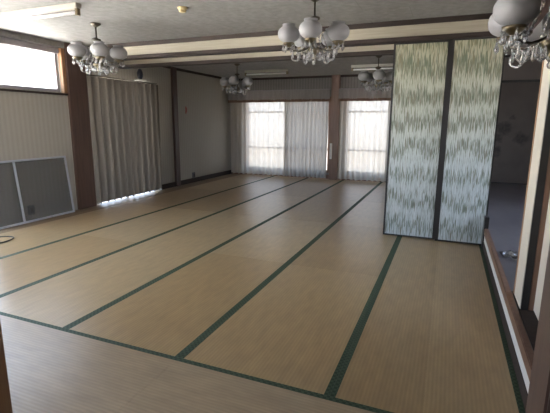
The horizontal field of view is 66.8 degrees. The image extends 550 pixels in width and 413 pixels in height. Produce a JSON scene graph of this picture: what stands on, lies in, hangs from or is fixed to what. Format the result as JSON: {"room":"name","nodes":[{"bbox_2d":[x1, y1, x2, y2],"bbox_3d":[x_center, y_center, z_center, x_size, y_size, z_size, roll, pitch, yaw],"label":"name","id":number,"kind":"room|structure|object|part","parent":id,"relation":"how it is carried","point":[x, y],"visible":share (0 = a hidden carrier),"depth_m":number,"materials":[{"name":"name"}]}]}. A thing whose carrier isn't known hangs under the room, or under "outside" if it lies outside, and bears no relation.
{"room":"tatami banquet hall","nodes":[
{"label":"tatami banquet hall","id":0,"kind":"room"},
{"bbox_2d":[0,54,230,226],"bbox_3d":[-2.913,-1.306,6.993,0.170,2.490,9.050,5,12,22],"label":"wall","id":1,"kind":"structure","parent":0,"point":[32,125],"depth_m":6.28,"materials":[{"name":"paint"}]},
{"bbox_2d":[0,37,58,53],"bbox_3d":[-3.882,-1.922,4.362,0.050,0.080,3.764,5,12,22],"label":"trim","id":2,"kind":"structure","parent":1,"relation":"attached to","point":[5,41],"depth_m":5.63,"materials":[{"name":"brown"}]},
{"bbox_2d":[0,44,59,91],"bbox_3d":[-3.916,-1.644,4.460,0.050,0.575,3.714,5,12,22],"label":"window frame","id":3,"kind":"structure","parent":1,"relation":"in","point":[54,56],"depth_m":6.01,"materials":[{"name":"grey"}]},
{"bbox_2d":[27,205,34,214],"bbox_3d":[-3.397,0.051,5.819,0.025,0.130,0.100,5,12,22],"label":"wall socket","id":4,"kind":"object","parent":1,"relation":"attached to","point":[31,209],"visible":1,"depth_m":5.81,"materials":[{"name":"grey plastic"}]},
{"bbox_2d":[0,88,68,95],"bbox_3d":[-3.362,-1.549,5.625,0.075,0.028,1.335,5,12,22],"label":"trim","id":5,"kind":"structure","parent":1,"relation":"attached to","point":[1,89],"depth_m":5.68,"materials":[{"name":"brown wood"}]},
{"bbox_2d":[58,48,67,92],"bbox_3d":[-3.171,-1.998,6.159,0.160,0.635,0.062,5,12,22],"label":"trim","id":6,"kind":"structure","parent":1,"relation":"attached to","point":[61,58],"depth_m":6.12,"materials":[{"name":"orange wood"}]},
{"bbox_2d":[64,42,96,209],"bbox_3d":[-3.042,-1.205,6.491,0.100,2.490,0.355,5,12,22],"label":"pillar","id":7,"kind":"structure","parent":1,"relation":"attached to","point":[78,104],"depth_m":6.46,"materials":[{"name":"brown wood"}]},
{"bbox_2d":[86,74,156,84],"bbox_3d":[-2.630,-2.209,7.279,0.096,0.022,1.670,5,12,22],"label":"curtain rod","id":8,"kind":"object","parent":1,"relation":"attached to","point":[87,74],"visible":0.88,"depth_m":7.11,"materials":[{"name":"brown metal"}]},
{"bbox_2d":[87,76,161,203],"bbox_3d":[-2.591,-1.185,7.458,0.123,2.038,1.726,5,12,22],"label":"curtain","id":9,"kind":"object","parent":8,"relation":"hanging from","point":[124,115],"visible":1,"depth_m":7.32,"materials":[{"name":"beige fabric"}]},
{"bbox_2d":[135,69,146,81],"bbox_3d":[-2.442,-2.386,7.556,0.111,0.219,0.210,5,12,22],"label":"ornament","id":10,"kind":"object","parent":8,"relation":"on","point":[139,72],"visible":1,"depth_m":7.52,"materials":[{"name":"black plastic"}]},
{"bbox_2d":[170,67,180,185],"bbox_3d":[-2.095,-1.652,8.803,0.065,2.460,0.140,5,12,22],"label":"trim","id":11,"kind":"structure","parent":1,"relation":"attached to","point":[173,70],"depth_m":8.76,"materials":[{"name":"brown wood"}]},
{"bbox_2d":[162,170,232,189],"bbox_3d":[-1.753,-0.666,9.893,0.030,0.100,3.140,5,12,22],"label":"baseboard","id":12,"kind":"structure","parent":1,"relation":"attached to","point":[191,180],"depth_m":9.72,"materials":[{"name":"brown wood"}]},
{"bbox_2d":[177,68,228,78],"bbox_3d":[-1.622,-3.060,9.702,0.025,0.050,2.480,5,12,22],"label":"trim","id":13,"kind":"structure","parent":1,"relation":"attached to","point":[178,69],"depth_m":9.42,"materials":[{"name":"brown wood"}]},
{"bbox_2d":[118,50,393,68],"bbox_3d":[0.007,-2.180,6.153,5.815,0.050,0.130,5,12,22],"label":"trim","id":14,"kind":"structure","parent":1,"relation":"attached to","point":[378,52],"depth_m":6.27,"materials":[{"name":"brown wood"}]},
{"bbox_2d":[119,44,393,64],"bbox_3d":[0.008,-2.250,6.139,5.815,0.093,0.080,5,12,22],"label":"trim","id":15,"kind":"structure","parent":1,"relation":"attached to","point":[389,46],"depth_m":6.29,"materials":[{"name":"beige wood"}]},
{"bbox_2d":[92,19,488,57],"bbox_3d":[-0.186,-2.108,5.356,6.060,0.123,0.080,5,12,22],"label":"trim","id":16,"kind":"structure","parent":1,"relation":"attached to","point":[472,25],"depth_m":4.87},
{"bbox_2d":[88,13,492,48],"bbox_3d":[-0.186,-2.195,5.338,6.060,0.055,0.110,5,12,22],"label":"trim","id":17,"kind":"structure","parent":1,"relation":"attached to","point":[486,15],"depth_m":4.86,"materials":[{"name":"brown wood"}]},
{"bbox_2d":[88,30,532,62],"bbox_3d":[-0.187,-2.023,5.373,6.060,0.050,0.130,5,12,22],"label":"trim","id":18,"kind":"structure","parent":1,"relation":"attached to","point":[381,41],"depth_m":5.01,"materials":[{"name":"brown wood"}]},
{"bbox_3d":[0.056,-2.857,10.264,2.685,0.020,0.020,5,12,22],"label":"track","id":19,"kind":"object","parent":1,"relation":"attached to","visible":0},
{"bbox_2d":[230,102,285,175],"bbox_3d":[-0.451,-1.802,10.720,1.560,1.966,0.091,5,12,22],"label":"curtain","id":20,"kind":"object","parent":19,"relation":"hanging from","point":[258,129],"visible":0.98,"depth_m":10.72,"materials":[{"name":"white fabric"}]},
{"bbox_2d":[228,89,329,102],"bbox_3d":[0.036,-2.705,10.239,2.692,0.278,0.031,5,12,22],"label":"valance","id":21,"kind":"object","parent":19,"relation":"hanging from","point":[318,95],"visible":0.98,"depth_m":10.18,"materials":[{"name":"fabric"}]},
{"bbox_2d":[285,101,328,177],"bbox_3d":[0.752,-1.696,10.239,1.120,1.966,0.095,5,12,22],"label":"curtain","id":22,"kind":"object","parent":19,"relation":"hanging from","point":[306,122],"visible":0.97,"depth_m":10.24,"materials":[{"name":"white fabric"}]},
{"bbox_2d":[0,0,497,78],"bbox_3d":[0.754,-2.274,5.265,8.080,0.200,9.290,5,12,22],"label":"ceiling","id":23,"kind":"structure","parent":0,"point":[121,21],"depth_m":4.62,"materials":[{"name":"white paint"}]},
{"bbox_2d":[0,29,63,47],"bbox_3d":[-3.833,-2.005,4.359,0.070,0.085,3.825,5,12,22],"label":"cove","id":24,"kind":"object","parent":23,"relation":"attached to","point":[3,33],"visible":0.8,"depth_m":5.59,"materials":[{"name":"brown wood"}]},
{"bbox_2d":[0,2,80,23],"bbox_3d":[-2.478,-1.967,4.282,1.240,0.112,0.070,5,12,22],"label":"ceiling light","id":25,"kind":"object","parent":23,"relation":"attached to","point":[75,6],"visible":1,"depth_m":4.21,"materials":[{"name":"white plastic"}]},
{"bbox_2d":[75,8,80,15],"bbox_3d":[-1.923,-1.896,4.063,0.032,0.067,0.044,5,12,22],"label":"socket","id":26,"kind":"object","parent":25,"relation":"attached to","point":[77,10],"depth_m":4.05,"materials":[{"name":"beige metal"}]},
{"bbox_2d":[67,22,126,75],"bbox_3d":[-2.094,-1.851,4.921,0.653,0.588,0.631,-6,13,-28],"label":"chandelier","id":27,"kind":"object","parent":23,"relation":"hanging from","point":[80,53],"visible":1,"depth_m":4.88,"materials":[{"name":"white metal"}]},
{"bbox_3d":[-2.270,-1.795,4.779,0.200,0.162,0.200,-6,13,-28],"label":"lamp shade","id":28,"kind":"part","parent":27,"relation":"part of","materials":[{"name":"white glass"}]},
{"bbox_3d":[-2.318,-1.850,5.048,0.200,0.162,0.200,-6,13,-28],"label":"lamp shade","id":29,"kind":"part","parent":27,"relation":"part of","materials":[{"name":"white glass"}]},
{"bbox_3d":[-2.104,-1.921,4.928,0.100,0.375,0.100,-6,13,-28],"label":"stem","id":30,"kind":"part","parent":27,"relation":"part of","materials":[{"name":"brown metal"}]},
{"bbox_3d":[-1.992,-1.786,4.741,0.200,0.162,0.200,-6,13,-28],"label":"lamp shade","id":31,"kind":"part","parent":27,"relation":"part of","materials":[{"name":"white glass"}]},
{"bbox_3d":[-2.071,-1.875,5.178,0.200,0.162,0.200,-6,13,-28],"label":"lamp shade","id":32,"kind":"part","parent":27,"relation":"part of","materials":[{"name":"white glass"}]},
{"bbox_3d":[-1.870,-1.835,4.988,0.200,0.162,0.200,-6,13,-28],"label":"lamp shade","id":33,"kind":"part","parent":27,"relation":"part of","materials":[{"name":"white glass"}]},
{"bbox_2d":[177,6,187,12],"bbox_3d":[-0.928,-1.970,4.183,0.100,0.047,0.100,5,12,22],"label":"smoke detector","id":34,"kind":"object","parent":23,"relation":"attached to","point":[182,9],"visible":1,"depth_m":4.16,"materials":[{"name":"beige plastic"}]},
{"bbox_2d":[220,63,252,95],"bbox_3d":[-0.734,-2.436,8.030,0.653,0.598,0.630,2,12,10],"label":"chandelier","id":35,"kind":"object","parent":23,"relation":"hanging from","point":[233,81],"visible":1,"depth_m":7.95,"materials":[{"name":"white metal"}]},
{"bbox_3d":[-0.966,-2.403,8.026,0.200,0.162,0.200,2,12,10],"label":"lamp shade","id":36,"kind":"part","parent":35,"relation":"part of","materials":[{"name":"white glass"}]},
{"bbox_3d":[-0.771,-2.362,7.829,0.200,0.162,0.200,2,12,10],"label":"lamp shade","id":37,"kind":"part","parent":35,"relation":"part of","materials":[{"name":"white glass"}]},
{"bbox_3d":[-0.520,-2.385,7.949,0.200,0.162,0.200,2,12,10],"label":"lamp shade","id":38,"kind":"part","parent":35,"relation":"part of","materials":[{"name":"white glass"}]},
{"bbox_2d":[244,69,288,75],"bbox_3d":[-0.189,-2.852,8.879,1.000,0.112,0.070,5,12,22],"label":"ceiling light","id":39,"kind":"object","parent":23,"relation":"attached to","point":[284,71],"visible":1,"depth_m":8.85,"materials":[{"name":"white plastic"}]},
{"bbox_2d":[278,0,349,64],"bbox_3d":[0.359,-1.615,3.834,0.653,0.588,0.630,3,12,13],"label":"chandelier","id":40,"kind":"object","parent":23,"relation":"hanging from","point":[304,38],"visible":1,"depth_m":3.77,"materials":[{"name":"white glass"}]},
{"bbox_3d":[0.127,-1.589,3.841,0.200,0.162,0.200,3,12,13],"label":"lamp shade","id":41,"kind":"part","parent":40,"relation":"part of","materials":[{"name":"white glass"}]},
{"bbox_3d":[0.271,-1.636,4.076,0.200,0.162,0.200,3,12,13],"label":"lamp shade","id":42,"kind":"part","parent":40,"relation":"part of","materials":[{"name":"white glass"}]},
{"bbox_3d":[0.310,-1.546,3.634,0.200,0.162,0.200,3,12,13],"label":"lamp shade","id":43,"kind":"part","parent":40,"relation":"part of","materials":[{"name":"white glass"}]},
{"bbox_3d":[0.364,-1.685,3.843,0.100,0.375,0.100,3,12,13],"label":"stem","id":44,"kind":"part","parent":40,"relation":"part of","materials":[{"name":"brown metal"}]},
{"bbox_3d":[0.543,-1.622,4.015,0.200,0.162,0.200,3,12,13],"label":"lamp shade","id":45,"kind":"part","parent":40,"relation":"part of","materials":[{"name":"white glass"}]},
{"bbox_3d":[0.568,-1.567,3.742,0.200,0.162,0.200,3,12,13],"label":"lamp shade","id":46,"kind":"part","parent":40,"relation":"part of","materials":[{"name":"white glass"}]},
{"bbox_2d":[351,63,392,70],"bbox_3d":[2.039,-2.635,7.879,1.200,0.112,0.070,5,12,22],"label":"ceiling light","id":47,"kind":"object","parent":23,"relation":"attached to","point":[388,65],"visible":0.56,"depth_m":7.94,"materials":[{"name":"white plastic"}]},
{"bbox_2d":[358,56,392,92],"bbox_3d":[1.710,-2.196,6.923,0.653,0.598,0.631,2,12,8],"label":"chandelier","id":48,"kind":"object","parent":23,"relation":"hanging from","point":[366,77],"visible":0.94,"depth_m":6.87,"materials":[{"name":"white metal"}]},
{"bbox_3d":[1.478,-2.162,6.912,0.200,0.162,0.200,2,12,8],"label":"lamp shade","id":49,"kind":"part","parent":48,"relation":"part of","materials":[{"name":"white glass"}]},
{"bbox_3d":[1.602,-2.211,7.158,0.200,0.162,0.200,2,12,8],"label":"lamp shade","id":50,"kind":"part","parent":48,"relation":"part of","materials":[{"name":"white glass"}]},
{"bbox_3d":[1.679,-2.122,6.721,0.200,0.162,0.200,2,12,8],"label":"lamp shade","id":51,"kind":"part","parent":48,"relation":"part of","materials":[{"name":"white glass"}]},
{"bbox_3d":[1.926,-2.146,6.849,0.200,0.162,0.200,2,12,8],"label":"lamp shade","id":52,"kind":"part","parent":48,"relation":"part of","materials":[{"name":"white glass"}]},
{"bbox_2d":[488,0,549,68],"bbox_3d":[1.346,-1.098,1.980,0.630,0.853,0.652,-2,12,-13],"label":"chandelier","id":53,"kind":"object","parent":23,"relation":"hanging from","point":[509,19],"visible":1,"depth_m":2.00,"materials":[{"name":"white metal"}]},
{"bbox_3d":[1.242,-0.983,2.216,0.200,0.162,0.200,5,12,22],"label":"lamp shade","id":54,"kind":"part","parent":53,"relation":"part of","materials":[{"name":"white glass"}]},
{"bbox_3d":[1.136,-0.932,1.962,0.200,0.162,0.200,5,12,22],"label":"lamp shade","id":55,"kind":"part","parent":53,"relation":"part of","materials":[{"name":"white glass"}]},
{"bbox_3d":[1.291,-0.839,2.162,0.014,0.053,0.201,-7,13,-31],"label":"arm","id":56,"kind":"part","parent":53,"relation":"part of","materials":[{"name":"brown metal"}]},
{"bbox_3d":[1.228,-0.808,2.010,0.201,0.053,0.014,-2,12,-13],"label":"arm","id":57,"kind":"part","parent":53,"relation":"part of","materials":[{"name":"brown metal"}]},
{"bbox_3d":[1.521,-0.977,2.196,0.200,0.162,0.200,5,12,22],"label":"lamp shade","id":58,"kind":"part","parent":53,"relation":"part of","materials":[{"name":"white glass"}]},
{"bbox_2d":[0,173,524,412],"bbox_3d":[-0.187,0.198,6.147,6.085,0.092,9.300,5,12,22],"label":"floor","id":59,"kind":"structure","parent":0,"point":[230,293],"depth_m":3.15,"materials":[{"name":"brown"}]},
{"bbox_2d":[0,236,13,243],"bbox_3d":[-3.225,0.399,4.795,0.307,0.012,0.424,1,11,1],"label":"cable","id":60,"kind":"object","parent":59,"relation":"on","point":[0,236],"visible":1,"depth_m":4.89,"materials":[{"name":"black rubber"}]},
{"bbox_2d":[0,156,74,229],"bbox_3d":[-3.346,-0.227,5.759,0.109,0.857,1.250,5,12,22],"label":"screen","id":61,"kind":"object","parent":59,"relation":"on","point":[64,157],"visible":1,"depth_m":5.70,"materials":[{"name":"silver metal"}]},
{"bbox_2d":[383,40,451,239],"bbox_3d":[1.643,-0.736,4.892,0.612,2.258,0.030,5,12,22],"label":"sliding panel","id":62,"kind":"object","parent":59,"relation":"on","point":[420,73],"visible":0.96,"depth_m":4.87,"materials":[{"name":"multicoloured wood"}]},
{"bbox_2d":[435,36,504,244],"bbox_3d":[2.153,-0.683,4.645,0.530,2.258,0.030,5,12,22],"label":"sliding panel","id":63,"kind":"object","parent":59,"relation":"on","point":[475,77],"visible":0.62,"depth_m":4.62,"materials":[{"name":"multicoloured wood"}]},
{"bbox_2d":[238,77,391,174],"bbox_3d":[1.517,-1.886,10.077,5.985,2.460,0.120,5,12,22],"label":"wall","id":64,"kind":"structure","parent":0,"point":[346,82],"depth_m":10.14,"materials":[{"name":"paper"}]},
{"bbox_2d":[239,74,358,80],"bbox_3d":[1.538,-3.050,9.754,5.795,0.050,0.030,5,12,22],"label":"trim","id":65,"kind":"structure","parent":64,"relation":"attached to","point":[352,75],"depth_m":10.11,"materials":[{"name":"brown wood"}]},
{"bbox_2d":[235,173,380,181],"bbox_3d":[1.530,-0.713,10.230,5.785,0.100,0.018,5,12,22],"label":"baseboard","id":66,"kind":"structure","parent":64,"relation":"attached to","point":[327,176],"depth_m":10.44,"materials":[{"name":"red wood"}]},
{"bbox_2d":[326,97,330,172],"bbox_3d":[0.303,-1.824,10.587,2.270,1.820,0.050,5,12,22],"label":"window","id":67,"kind":"structure","parent":64,"relation":"in","point":[329,114],"depth_m":10.16,"materials":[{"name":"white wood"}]},
{"bbox_2d":[329,143,331,158],"bbox_3d":[1.345,-1.335,10.072,0.056,0.380,0.022,5,12,22],"label":"thermometer","id":68,"kind":"object","parent":64,"relation":"attached to","point":[330,154],"visible":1,"depth_m":10.07,"materials":[{"name":"white plastic"}]},
{"bbox_2d":[329,75,340,179],"bbox_3d":[1.429,-1.870,9.996,0.195,2.460,0.099,5,12,22],"label":"trim","id":69,"kind":"structure","parent":64,"relation":"attached to","point":[336,79],"depth_m":9.94,"materials":[{"name":"red wood"}]},
{"bbox_2d":[487,183,533,351],"bbox_3d":[3.348,0.463,4.285,2.110,0.278,8.250,5,12,22],"label":"floor","id":70,"kind":"structure","parent":0,"point":[506,201],"depth_m":4.96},
{"bbox_2d":[481,215,488,248],"bbox_3d":[2.351,0.287,4.665,0.044,0.360,0.105,5,12,22],"label":"trim","id":71,"kind":"structure","parent":70,"relation":"attached to","point":[486,218],"depth_m":4.61,"materials":[{"name":"black paint"}]},
{"bbox_2d":[502,57,542,79],"bbox_3d":[4.943,-1.536,7.854,2.130,2.700,0.120,5,12,22],"label":"wall","id":72,"kind":"structure","parent":0,"point":[529,70],"depth_m":7.74,"materials":[{"name":"grey paper"}]},
{"bbox_2d":[491,182,526,184],"bbox_3d":[4.900,-0.426,7.989,2.130,0.020,0.070,5,12,22],"label":"trim","id":73,"kind":"structure","parent":72,"relation":"attached to","point":[491,182],"depth_m":8.10,"materials":[{"name":"black paint"}]},
{"bbox_2d":[491,82,539,183],"bbox_3d":[4.440,-1.393,7.977,1.030,1.875,0.020,5,12,22],"label":"door","id":74,"kind":"structure","parent":72,"relation":"in","point":[518,101],"depth_m":7.92,"materials":[{"name":"paper"}]},
{"bbox_2d":[502,79,539,82],"bbox_3d":[4.912,-2.295,7.610,2.130,0.045,0.070,5,12,22],"label":"trim","id":75,"kind":"structure","parent":72,"relation":"attached to","point":[535,80],"depth_m":7.74,"materials":[{"name":"black paint"}]},
{"bbox_2d":[506,21,545,54],"bbox_3d":[4.232,-2.445,5.672,2.215,0.100,4.290,5,12,22],"label":"ceiling","id":76,"kind":"structure","parent":0,"point":[537,31],"depth_m":6.09,"materials":[{"name":"white paint"}]},
{"bbox_2d":[514,59,549,307],"bbox_3d":[1.606,-0.387,2.519,0.036,2.058,0.240,5,12,22],"label":"wall","id":77,"kind":"structure","parent":0,"point":[545,84],"depth_m":2.56,"materials":[{"name":"beige paint"}]},
{"bbox_2d":[483,241,527,411],"bbox_3d":[1.599,0.818,2.840,0.075,0.134,4.170,5,12,22],"label":"trim","id":78,"kind":"structure","parent":77,"relation":"attached to","point":[519,376],"depth_m":2.62,"materials":[{"name":"brown wood"}]},
{"bbox_2d":[484,236,529,392],"bbox_3d":[1.598,0.717,2.809,0.071,0.076,4.150,5,12,22],"label":"trim","id":79,"kind":"structure","parent":77,"relation":"attached to","point":[520,360],"depth_m":2.62,"materials":[{"name":"white paint"}]},
{"bbox_2d":[484,229,533,381],"bbox_3d":[1.579,0.642,2.802,0.042,0.072,4.150,5,12,22],"label":"trim","id":80,"kind":"structure","parent":77,"relation":"attached to","point":[526,351],"depth_m":2.61,"materials":[{"name":"red wood"}]},
{"bbox_2d":[512,291,537,350],"bbox_3d":[1.277,0.793,1.884,0.106,0.006,2.200,5,12,22],"label":"trim","id":81,"kind":"structure","parent":77,"relation":"attached to","point":[530,321],"depth_m":2.44,"materials":[{"name":"brown wood"}]},
{"bbox_2d":[513,34,546,292],"bbox_3d":[1.661,-0.408,2.646,0.045,2.065,0.040,5,12,22],"label":"trim","id":82,"kind":"structure","parent":77,"relation":"attached to","point":[546,34],"depth_m":2.69,"materials":[{"name":"orange wood"}]},
{"bbox_2d":[520,89,549,309],"bbox_3d":[1.564,-0.364,2.404,0.039,2.058,0.010,5,12,22],"label":"trim","id":83,"kind":"structure","parent":77,"relation":"attached to","point":[545,149],"depth_m":2.48,"materials":[{"name":"black paint"}]},
{"bbox_2d":[527,0,549,30],"bbox_3d":[1.756,-1.494,2.301,0.100,0.200,4.150,5,12,22],"label":"trim","id":84,"kind":"structure","parent":77,"relation":"attached to","point":[545,10],"depth_m":3.54,"materials":[{"name":"brown wood"}]},
{"bbox_2d":[528,151,549,310],"bbox_3d":[1.612,-0.366,2.416,0.040,2.058,0.060,5,12,22],"label":"trim","id":85,"kind":"structure","parent":77,"relation":"attached to","point":[547,181],"depth_m":2.50,"materials":[{"name":"red wood"}]},
{"bbox_2d":[534,194,549,319],"bbox_3d":[1.589,-0.347,2.303,0.025,2.050,0.166,5,12,22],"label":"door","id":86,"kind":"structure","parent":77,"relation":"in","point":[546,240],"depth_m":2.45,"materials":[{"name":"beige paper"}]},
{"bbox_3d":[-0.995,-0.154,1.367,8.080,2.490,0.120,5,12,22],"label":"wall","id":87,"kind":"structure","parent":0,"visible":0},
{"bbox_2d":[0,322,12,412],"bbox_3d":[-1.115,0.027,1.453,0.120,2.100,0.140,5,12,22],"label":"trim","id":88,"kind":"structure","parent":87,"relation":"attached to","point":[5,398],"depth_m":1.61,"materials":[{"name":"brown wood"}]},
{"bbox_2d":[525,243,549,412],"bbox_3d":[0.581,0.175,0.773,0.120,2.100,0.140,5,12,22],"label":"trim","id":89,"kind":"structure","parent":87,"relation":"attached to","point":[538,400],"depth_m":0.82,"materials":[{"name":"brown wood"}]},
{"bbox_3d":[2.528,-2.640,9.272,2.230,0.020,0.020,5,12,22],"label":"track","id":90,"kind":"object","parent":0,"visible":0},
{"bbox_2d":[337,101,389,181],"bbox_3d":[2.046,-1.582,9.718,1.140,1.966,0.094,5,12,22],"label":"curtain","id":91,"kind":"object","parent":90,"relation":"hanging from","point":[363,128],"visible":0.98,"depth_m":9.72,"materials":[{"name":"white fabric"}]},
{"bbox_2d":[339,88,390,100],"bbox_3d":[2.509,-2.488,9.248,2.238,0.278,0.032,5,12,22],"label":"valance","id":92,"kind":"object","parent":90,"relation":"hanging from","point":[359,94],"visible":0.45,"depth_m":9.45,"materials":[{"name":"fabric"}]},
{"bbox_2d":[385,101,390,181],"bbox_3d":[3.055,-1.497,9.313,1.100,1.960,0.061,5,12,22],"label":"curtain","id":93,"kind":"object","parent":90,"relation":"hanging from","point":[390,101],"visible":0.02,"depth_m":9.50,"materials":[{"name":"white fabric"}]}
]}

